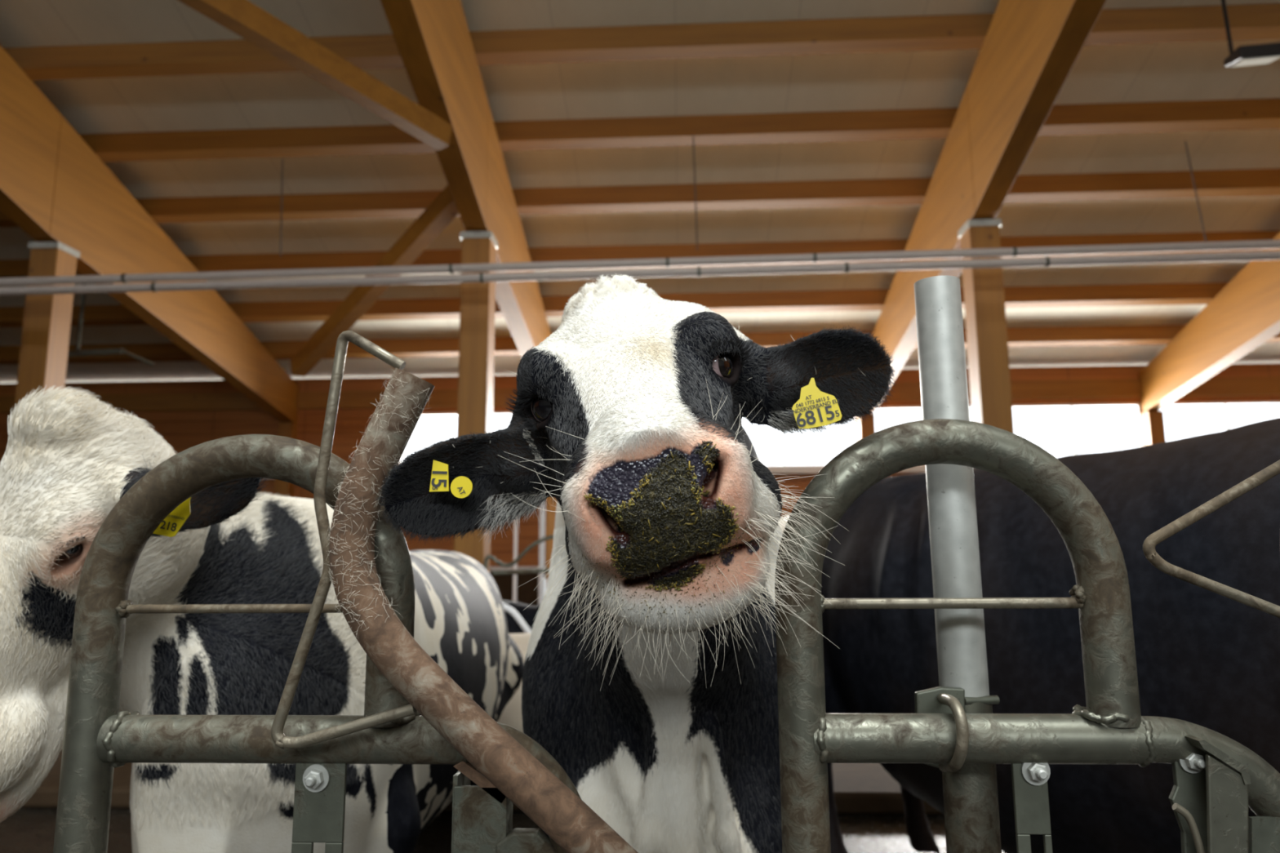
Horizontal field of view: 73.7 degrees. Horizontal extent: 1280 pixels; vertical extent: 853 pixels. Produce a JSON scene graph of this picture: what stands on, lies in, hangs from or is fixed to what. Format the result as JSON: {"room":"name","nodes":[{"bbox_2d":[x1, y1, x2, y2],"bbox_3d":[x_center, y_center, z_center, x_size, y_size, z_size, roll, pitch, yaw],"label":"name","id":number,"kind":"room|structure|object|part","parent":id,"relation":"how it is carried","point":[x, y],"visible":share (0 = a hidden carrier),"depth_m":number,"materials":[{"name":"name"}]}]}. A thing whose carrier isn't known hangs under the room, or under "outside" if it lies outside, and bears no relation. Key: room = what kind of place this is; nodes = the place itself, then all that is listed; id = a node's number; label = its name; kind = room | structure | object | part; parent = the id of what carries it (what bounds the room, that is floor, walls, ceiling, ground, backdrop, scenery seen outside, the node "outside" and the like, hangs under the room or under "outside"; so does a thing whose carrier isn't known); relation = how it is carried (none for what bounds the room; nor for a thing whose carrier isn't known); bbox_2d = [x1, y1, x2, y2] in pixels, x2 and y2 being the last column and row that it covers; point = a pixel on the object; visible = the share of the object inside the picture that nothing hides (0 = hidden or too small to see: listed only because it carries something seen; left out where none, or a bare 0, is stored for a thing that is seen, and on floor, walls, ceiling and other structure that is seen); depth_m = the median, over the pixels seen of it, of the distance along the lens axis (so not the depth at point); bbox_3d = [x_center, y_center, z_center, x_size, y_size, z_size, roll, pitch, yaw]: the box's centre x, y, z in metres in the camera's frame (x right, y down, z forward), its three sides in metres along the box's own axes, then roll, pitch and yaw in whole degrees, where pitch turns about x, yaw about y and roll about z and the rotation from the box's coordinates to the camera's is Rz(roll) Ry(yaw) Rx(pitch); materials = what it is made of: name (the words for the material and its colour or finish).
{"room":"cow barn","nodes":[
{"label":"cow barn","id":0,"kind":"room"},
{"bbox_2d":[0,807,1004,852],"bbox_3d":[0.153,1.587,2.843,32.000,0.100,18.100,-1,-9,3],"label":"floor","id":1,"kind":"structure","parent":0,"point":[28,830],"depth_m":3.43,"materials":[{"name":"grey concrete"}]},
{"bbox_2d":[13,241,79,409],"bbox_3d":[-5.258,0.295,7.398,0.274,3.868,0.278,-1,-9,3],"label":"timber post","id":2,"kind":"object","parent":1,"relation":"on","point":[46,331],"visible":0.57,"depth_m":7.48,"materials":[{"name":"brown wood"}]},
{"bbox_2d":[0,44,299,423],"bbox_3d":[-5.324,-2.882,6.863,0.200,4.051,11.700,-1,-9,3],"label":"roof beam","id":3,"kind":"structure","parent":2,"relation":"on","point":[54,186],"depth_m":8.22,"materials":[{"name":"brown wood"}]},
{"bbox_2d":[0,384,524,852],"bbox_3d":[-0.795,0.780,2.295,0.717,1.326,2.645,0,-9,0],"label":"cow","id":4,"kind":"object","parent":1,"relation":"on","point":[68,458],"visible":0.7,"depth_m":1.32},
{"bbox_2d":[274,422,297,497],"bbox_3d":[-5.028,1.429,11.993,0.200,2.980,0.155,-1,-9,3],"label":"wall post","id":5,"kind":"object","parent":1,"relation":"on","point":[285,429],"visible":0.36,"depth_m":12.11,"materials":[{"name":"brown wood"}]},
{"bbox_2d":[453,231,497,573],"bbox_3d":[-1.400,0.244,7.218,0.274,3.868,0.278,-1,-9,3],"label":"timber post","id":6,"kind":"object","parent":1,"relation":"on","point":[477,300],"visible":0.51,"depth_m":7.24,"materials":[{"name":"brown wood"}]},
{"bbox_2d":[380,0,551,357],"bbox_3d":[-1.467,-2.932,6.683,0.200,4.051,11.700,-1,-9,3],"label":"roof beam","id":7,"kind":"structure","parent":6,"relation":"on","point":[433,38],"depth_m":6.84,"materials":[{"name":"brown wood"}]},
{"bbox_2d":[289,184,458,377],"bbox_3d":[-2.555,-1.288,8.060,2.965,1.228,0.140,-8,-12,43],"label":"brace","id":8,"kind":"object","parent":7,"relation":"attached to","point":[442,210],"visible":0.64,"depth_m":7.96,"materials":[{"name":"brown wood"}]},
{"bbox_2d":[22,746,944,815],"bbox_3d":[0.315,1.990,6.191,32.000,0.090,5.150,-1,-9,3],"label":"kerb","id":9,"kind":"object","parent":1,"relation":"on","point":[859,788],"depth_m":3.77,"materials":[{"name":"concrete"}]},
{"bbox_2d":[497,632,531,733],"bbox_3d":[-0.203,1.137,4.133,2.926,0.995,1.106,1,-9,-7],"label":"cow","id":10,"kind":"object","parent":9,"relation":"on","point":[511,716],"visible":0.02,"depth_m":3.71},
{"bbox_2d":[512,516,517,601],"bbox_3d":[-1.106,1.264,7.558,0.034,1.767,0.034,-1,-9,3],"label":"tube","id":11,"kind":"object","parent":9,"relation":"on","point":[515,527],"visible":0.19,"depth_m":7.56,"materials":[{"name":"white metal"}]},
{"bbox_2d":[502,602,532,633],"bbox_3d":[-0.682,1.389,4.907,0.274,0.743,0.035,-1,-9,3],"label":"divider","id":12,"kind":"object","parent":9,"relation":"on","point":[511,611],"visible":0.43,"depth_m":4.94,"materials":[{"name":"white metal"}]},
{"bbox_2d":[483,534,553,569],"bbox_3d":[-0.678,1.206,5.036,0.513,1.123,0.024,-1,-9,3],"label":"divider","id":13,"kind":"object","parent":9,"relation":"on","point":[525,551],"visible":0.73,"depth_m":5.10,"materials":[{"name":"metal"}]},
{"bbox_2d":[502,600,540,633],"bbox_3d":[-1.293,1.388,5.768,2.924,0.995,1.108,0,-9,-2],"label":"cow","id":14,"kind":"object","parent":9,"relation":"on","point":[528,615],"visible":0.05,"depth_m":5.73},
{"bbox_2d":[493,568,549,575],"bbox_3d":[-0.649,1.305,5.060,0.464,0.916,0.028,-1,-9,3],"label":"divider","id":15,"kind":"object","parent":9,"relation":"on","point":[527,571],"visible":0.22,"depth_m":5.12,"materials":[{"name":"metal"}]},
{"bbox_2d":[537,500,545,605],"bbox_3d":[-0.872,1.264,7.567,0.052,1.767,0.052,-1,-9,3],"label":"tube","id":16,"kind":"object","parent":9,"relation":"on","point":[542,517],"visible":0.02,"depth_m":7.57,"materials":[{"name":"white metal"}]},
{"bbox_2d":[542,578,547,598],"bbox_3d":[-0.584,1.322,4.953,0.096,0.868,0.029,-1,-9,3],"label":"divider","id":17,"kind":"object","parent":9,"relation":"on","point":[544,583],"visible":0.04,"depth_m":5.00,"materials":[{"name":"white metal"}]},
{"bbox_2d":[546,497,557,581],"bbox_3d":[-0.807,1.152,7.864,0.100,2.076,0.100,-1,-9,3],"label":"timber post","id":18,"kind":"object","parent":9,"relation":"on","point":[550,520],"visible":0.14,"depth_m":7.85,"materials":[{"name":"brown wood"}]},
{"bbox_2d":[779,515,790,532],"bbox_3d":[1.480,1.414,7.321,0.759,1.389,2.874,-1,-9,3],"label":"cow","id":19,"kind":"object","parent":9,"relation":"on","point":[782,526],"visible":0.02,"depth_m":7.45},
{"bbox_2d":[375,272,897,852],"bbox_3d":[0.087,0.694,2.082,0.791,1.430,2.972,-1,-9,3],"label":"cow","id":20,"kind":"object","parent":1,"relation":"on","point":[650,674],"visible":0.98,"depth_m":0.96},
{"bbox_2d":[857,414,875,439],"bbox_3d":[3.143,1.322,11.612,0.200,2.980,0.155,-1,-9,3],"label":"wall post","id":21,"kind":"object","parent":1,"relation":"on","point":[867,428],"visible":0.14,"depth_m":11.73,"materials":[{"name":"brown wood"}]},
{"bbox_2d":[913,275,1001,852],"bbox_3d":[0.363,0.522,0.958,0.084,1.447,0.169,-6,-10,33],"label":"steel pole","id":22,"kind":"object","parent":1,"relation":"on","point":[971,797],"visible":0.95,"depth_m":1.03,"materials":[{"name":"silver metal"}]},
{"bbox_3d":[0.344,0.388,0.989,0.041,0.018,0.012,-1,-9,3],"label":"clamp plate","id":23,"kind":"part","parent":22,"relation":"part of","materials":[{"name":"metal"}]},
{"bbox_3d":[0.351,0.322,0.999,0.057,0.032,0.012,-1,-9,3],"label":"clamp plate","id":24,"kind":"part","parent":22,"relation":"part of","materials":[{"name":"metal"}]},
{"bbox_2d":[774,418,1279,852],"bbox_3d":[0.649,0.547,0.891,0.987,1.134,0.078,-1,-9,3],"label":"headlock section","id":25,"kind":"object","parent":22,"relation":"attached to","point":[1216,778],"visible":1,"depth_m":0.93,"materials":[{"name":"metal"}]},
{"bbox_2d":[53,434,581,852],"bbox_3d":[-0.248,0.565,0.949,0.828,1.126,0.082,-1,-9,3],"label":"headlock section","id":26,"kind":"object","parent":25,"relation":"attached to","point":[98,740],"visible":0.66,"depth_m":0.97,"materials":[{"name":"metal"}]},
{"bbox_3d":[-0.359,0.579,0.936,0.057,0.403,0.006,-1,-9,3],"label":"mounting plate","id":27,"kind":"part","parent":26,"relation":"part of","materials":[{"name":"metal"}]},
{"bbox_2d":[271,330,638,852],"bbox_3d":[-0.139,0.366,0.904,0.514,0.967,0.048,-1,-9,3],"label":"bar","id":28,"kind":"object","parent":26,"relation":"attached to","point":[348,547],"visible":1,"depth_m":0.92,"materials":[{"name":"metal"}]},
{"bbox_3d":[-0.319,0.117,0.946,0.157,0.460,0.012,-1,-9,3],"label":"rod handle","id":29,"kind":"part","parent":28,"relation":"part of","materials":[{"name":"metal"}]},
{"bbox_3d":[-0.118,0.482,0.936,0.079,0.075,0.020,-1,-9,3],"label":"latch plate","id":30,"kind":"part","parent":26,"relation":"part of","materials":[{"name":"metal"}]},
{"bbox_3d":[0.424,0.559,0.901,0.036,0.405,0.006,-1,-9,3],"label":"mounting plate","id":31,"kind":"part","parent":25,"relation":"part of","materials":[{"name":"metal"}]},
{"bbox_3d":[0.590,0.441,0.907,0.044,0.203,0.008,-1,-9,3],"label":"latch plate","id":32,"kind":"part","parent":25,"relation":"part of","materials":[{"name":"metal"}]},
{"bbox_3d":[0.574,0.426,0.890,0.030,0.063,0.008,-1,-9,3],"label":"trip rod","id":33,"kind":"part","parent":25,"relation":"part of","materials":[{"name":"metal"}]},
{"bbox_2d":[1142,459,1279,617],"bbox_3d":[0.712,0.372,0.862,0.356,0.895,0.048,-1,-9,3],"label":"bar","id":34,"kind":"object","parent":25,"relation":"attached to","point":[1149,544],"visible":1,"depth_m":0.90,"materials":[{"name":"metal"}]},
{"bbox_3d":[0.700,0.472,0.891,0.137,0.130,0.006,-1,-9,3],"label":"plate","id":35,"kind":"part","parent":25,"relation":"part of","materials":[{"name":"metal"}]},
{"bbox_2d":[957,218,1014,433],"bbox_3d":[2.914,0.188,7.017,0.274,3.868,0.278,-1,-9,3],"label":"timber post","id":36,"kind":"object","parent":1,"relation":"on","point":[990,388],"visible":0.51,"depth_m":7.06,"materials":[{"name":"brown wood"}]},
{"bbox_2d":[857,0,1106,417],"bbox_3d":[2.847,-2.989,6.482,0.200,4.051,11.700,-1,-9,3],"label":"roof beam","id":37,"kind":"structure","parent":36,"relation":"on","point":[1029,50],"depth_m":6.73,"materials":[{"name":"brown wood"}]},
{"bbox_2d":[821,417,1279,852],"bbox_3d":[1.355,0.686,1.954,0.789,1.380,2.958,3,-9,-24],"label":"cow","id":38,"kind":"object","parent":1,"relation":"on","point":[1205,658],"visible":0.56,"depth_m":1.94},
{"bbox_2d":[1142,410,1166,445],"bbox_3d":[7.007,1.271,11.432,0.200,2.980,0.155,-1,-9,3],"label":"wall post","id":39,"kind":"object","parent":1,"relation":"on","point":[1153,424],"visible":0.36,"depth_m":11.55,"materials":[{"name":"brown wood"}]},
{"bbox_2d":[489,570,546,605],"bbox_3d":[0.578,2.400,11.715,32.000,0.909,0.210,-1,-9,3],"label":"wall","id":40,"kind":"structure","parent":0,"point":[526,593],"depth_m":11.75,"materials":[{"name":"wood"}]},
{"bbox_2d":[489,566,546,570],"bbox_3d":[0.571,1.935,11.709,32.000,0.050,0.140,-1,-9,3],"label":"trim","id":41,"kind":"structure","parent":40,"relation":"on","point":[491,568],"depth_m":11.75,"materials":[{"name":"white metal"}]},
{"bbox_2d":[0,0,1279,383],"bbox_3d":[0.269,-3.450,6.727,32.000,3.700,12.000,-1,-9,3],"label":"ceiling","id":42,"kind":"structure","parent":0,"point":[1188,70],"depth_m":8.30,"materials":[{"name":"brown wood"}]},
{"bbox_2d":[67,283,154,365],"bbox_3d":[-5.819,-1.461,9.239,1.057,1.549,0.289,2,-9,-13],"label":"hanging rail","id":43,"kind":"object","parent":42,"relation":"hanging from","point":[77,353],"visible":0.69,"depth_m":9.12,"materials":[{"name":"metal"}]},
{"bbox_3d":[-6.003,-1.506,9.222,0.057,1.462,0.036,-1,-9,3],"label":"rod","id":44,"kind":"part","parent":43,"relation":"part of","materials":[{"name":"metal"}]},
{"bbox_3d":[-5.929,-0.783,9.110,0.837,0.079,0.060,-1,-9,3],"label":"rail","id":45,"kind":"part","parent":43,"relation":"part of","materials":[{"name":"metal"}]},
{"bbox_2d":[280,158,283,257],"bbox_3d":[-2.958,-1.818,7.045,0.012,0.941,0.250,5,-10,-30],"label":"wire","id":46,"kind":"object","parent":42,"relation":"hanging from","point":[282,158],"visible":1,"depth_m":7.04,"materials":[{"name":"grey metal"}]},
{"bbox_2d":[177,0,452,150],"bbox_3d":[-2.008,-2.262,5.273,0.120,0.414,1.992,-8,-11,40],"label":"brace","id":47,"kind":"object","parent":42,"relation":"attached to","point":[243,18],"visible":1,"depth_m":5.27,"materials":[{"name":"brown wood"}]},
{"bbox_2d":[0,282,1228,327],"bbox_3d":[0.470,-1.510,10.511,32.000,0.233,0.120,-1,-9,3],"label":"purlin","id":48,"kind":"object","parent":42,"relation":"attached to","point":[1193,293],"visible":0.5,"depth_m":10.43,"materials":[{"name":"brown wood"}]},
{"bbox_2d":[0,168,1279,227],"bbox_3d":[0.377,-2.345,8.736,32.000,0.233,0.120,-1,-9,3],"label":"purlin","id":49,"kind":"object","parent":42,"relation":"attached to","point":[1240,182],"visible":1,"depth_m":8.67,"materials":[{"name":"brown wood"}]},
{"bbox_2d":[0,230,1279,277],"bbox_3d":[0.424,-1.925,9.630,32.000,0.233,0.120,-1,-9,3],"label":"purlin","id":50,"kind":"object","parent":42,"relation":"attached to","point":[239,262],"visible":0.5,"depth_m":9.58,"materials":[{"name":"brown wood"}]},
{"bbox_2d":[0,324,1279,364],"bbox_3d":[0.515,-1.109,11.363,32.000,0.233,0.120,-1,-9,3],"label":"purlin","id":51,"kind":"object","parent":42,"relation":"attached to","point":[1137,335],"visible":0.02,"depth_m":11.44,"materials":[{"name":"brown wood"}]},
{"bbox_2d":[3,3,1279,79],"bbox_3d":[0.285,-3.160,7.005,32.000,0.233,0.120,-1,-9,3],"label":"purlin","id":52,"kind":"object","parent":42,"relation":"attached to","point":[1258,21],"visible":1,"depth_m":6.96,"materials":[{"name":"brown wood"}]},
{"bbox_2d":[78,97,1279,162],"bbox_3d":[0.333,-2.737,7.904,32.000,0.233,0.120,-1,-9,3],"label":"purlin","id":53,"kind":"object","parent":42,"relation":"attached to","point":[1238,113],"visible":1,"depth_m":7.85,"materials":[{"name":"brown wood"}]},
{"bbox_2d":[692,136,697,249],"bbox_3d":[0.446,-1.896,6.891,0.011,1.055,0.212,0,-9,-1],"label":"wire","id":54,"kind":"object","parent":42,"relation":"hanging from","point":[692,136],"visible":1,"depth_m":6.88,"materials":[{"name":"grey metal"}]},
{"bbox_2d":[1184,140,1206,241],"bbox_3d":[4.358,-1.856,6.695,0.012,0.917,0.216,-3,-9,16],"label":"wire","id":55,"kind":"object","parent":42,"relation":"hanging from","point":[1185,143],"visible":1,"depth_m":6.68,"materials":[{"name":"grey metal"}]},
{"bbox_2d":[1221,0,1279,66],"bbox_3d":[4.509,-3.055,6.320,0.338,0.846,0.220,-1,-9,3],"label":"floodlight","id":56,"kind":"object","parent":42,"relation":"attached to","point":[1266,53],"visible":1,"depth_m":6.19,"materials":[{"name":"black metal"}]},
{"bbox_3d":[4.516,-2.677,6.253,0.290,0.078,0.180,-1,-9,3],"label":"glass","id":57,"kind":"part","parent":56,"relation":"part of","materials":[{"name":"grey glass"}]},
{"bbox_2d":[0,363,1279,566],"bbox_3d":[0.567,0.583,12.002,32.000,2.709,0.140,-1,-9,3],"label":"wall","id":58,"kind":"structure","parent":0,"point":[183,430],"depth_m":12.24,"materials":[{"name":"brown wood"}]},
{"bbox_2d":[398,411,513,465],"bbox_3d":[-2.359,0.218,12.178,2.178,0.847,0.060,-1,-9,3],"label":"window","id":59,"kind":"structure","parent":58,"relation":"in","point":[500,412],"depth_m":12.23,"materials":[{"name":"white"}]},
{"bbox_2d":[263,465,925,479],"bbox_3d":[0.563,0.630,11.889,32.000,0.090,0.170,-1,-9,3],"label":"trim","id":60,"kind":"structure","parent":58,"relation":"attached to","point":[812,469],"depth_m":11.73,"materials":[{"name":"white"}]},
{"bbox_2d":[0,376,1279,413],"bbox_3d":[0.557,-0.448,12.060,32.000,0.248,0.050,-1,-9,3],"label":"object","id":61,"kind":"structure","parent":58,"relation":"attached to","point":[1224,386],"depth_m":12.16,"materials":[{"name":"brown wood"}]},
{"bbox_2d":[764,416,857,466],"bbox_3d":[0.985,0.174,12.022,4.119,0.847,0.060,-1,-9,3],"label":"window","id":62,"kind":"structure","parent":58,"relation":"in","point":[855,426],"depth_m":11.90,"materials":[{"name":"white"}]},
{"bbox_2d":[873,403,1143,454],"bbox_3d":[5.074,0.121,11.832,3.669,0.847,0.060,-1,-9,3],"label":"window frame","id":63,"kind":"structure","parent":58,"relation":"in","point":[1137,406],"depth_m":11.81,"materials":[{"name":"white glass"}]},
{"bbox_2d":[1137,231,1279,413],"bbox_3d":[6.711,-3.039,6.302,0.200,4.051,11.700,-1,-9,3],"label":"roof beam","id":64,"kind":"structure","parent":58,"relation":"attached to","point":[1245,314],"depth_m":10.05,"materials":[{"name":"brown wood"}]},
{"bbox_2d":[1167,400,1279,430],"bbox_3d":[9.012,0.069,11.648,3.816,0.847,0.060,-1,-9,3],"label":"window","id":65,"kind":"structure","parent":58,"relation":"in","point":[1224,403],"depth_m":11.72,"materials":[{"name":"white"}]},
{"bbox_3d":[9.012,0.069,11.648,3.816,0.847,0.060,-1,-9,3],"label":"frame","id":66,"kind":"part","parent":65,"relation":"part of","materials":[{"name":"white"}]},
{"bbox_2d":[0,250,1279,295],"bbox_3d":[-0.929,-1.189,6.772,19.110,0.204,0.080,-1,-9,3],"label":"pipe","id":67,"kind":"object","parent":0,"point":[1046,261],"visible":1,"depth_m":6.70,"materials":[{"name":"metal"}]},
{"bbox_2d":[0,239,1279,286],"bbox_3d":[-0.926,-1.268,6.763,19.086,0.220,0.080,-1,-9,3],"label":"pipe","id":68,"kind":"object","parent":67,"relation":"on","point":[1013,251],"visible":1,"depth_m":6.69,"materials":[{"name":"metal"}]}
]}

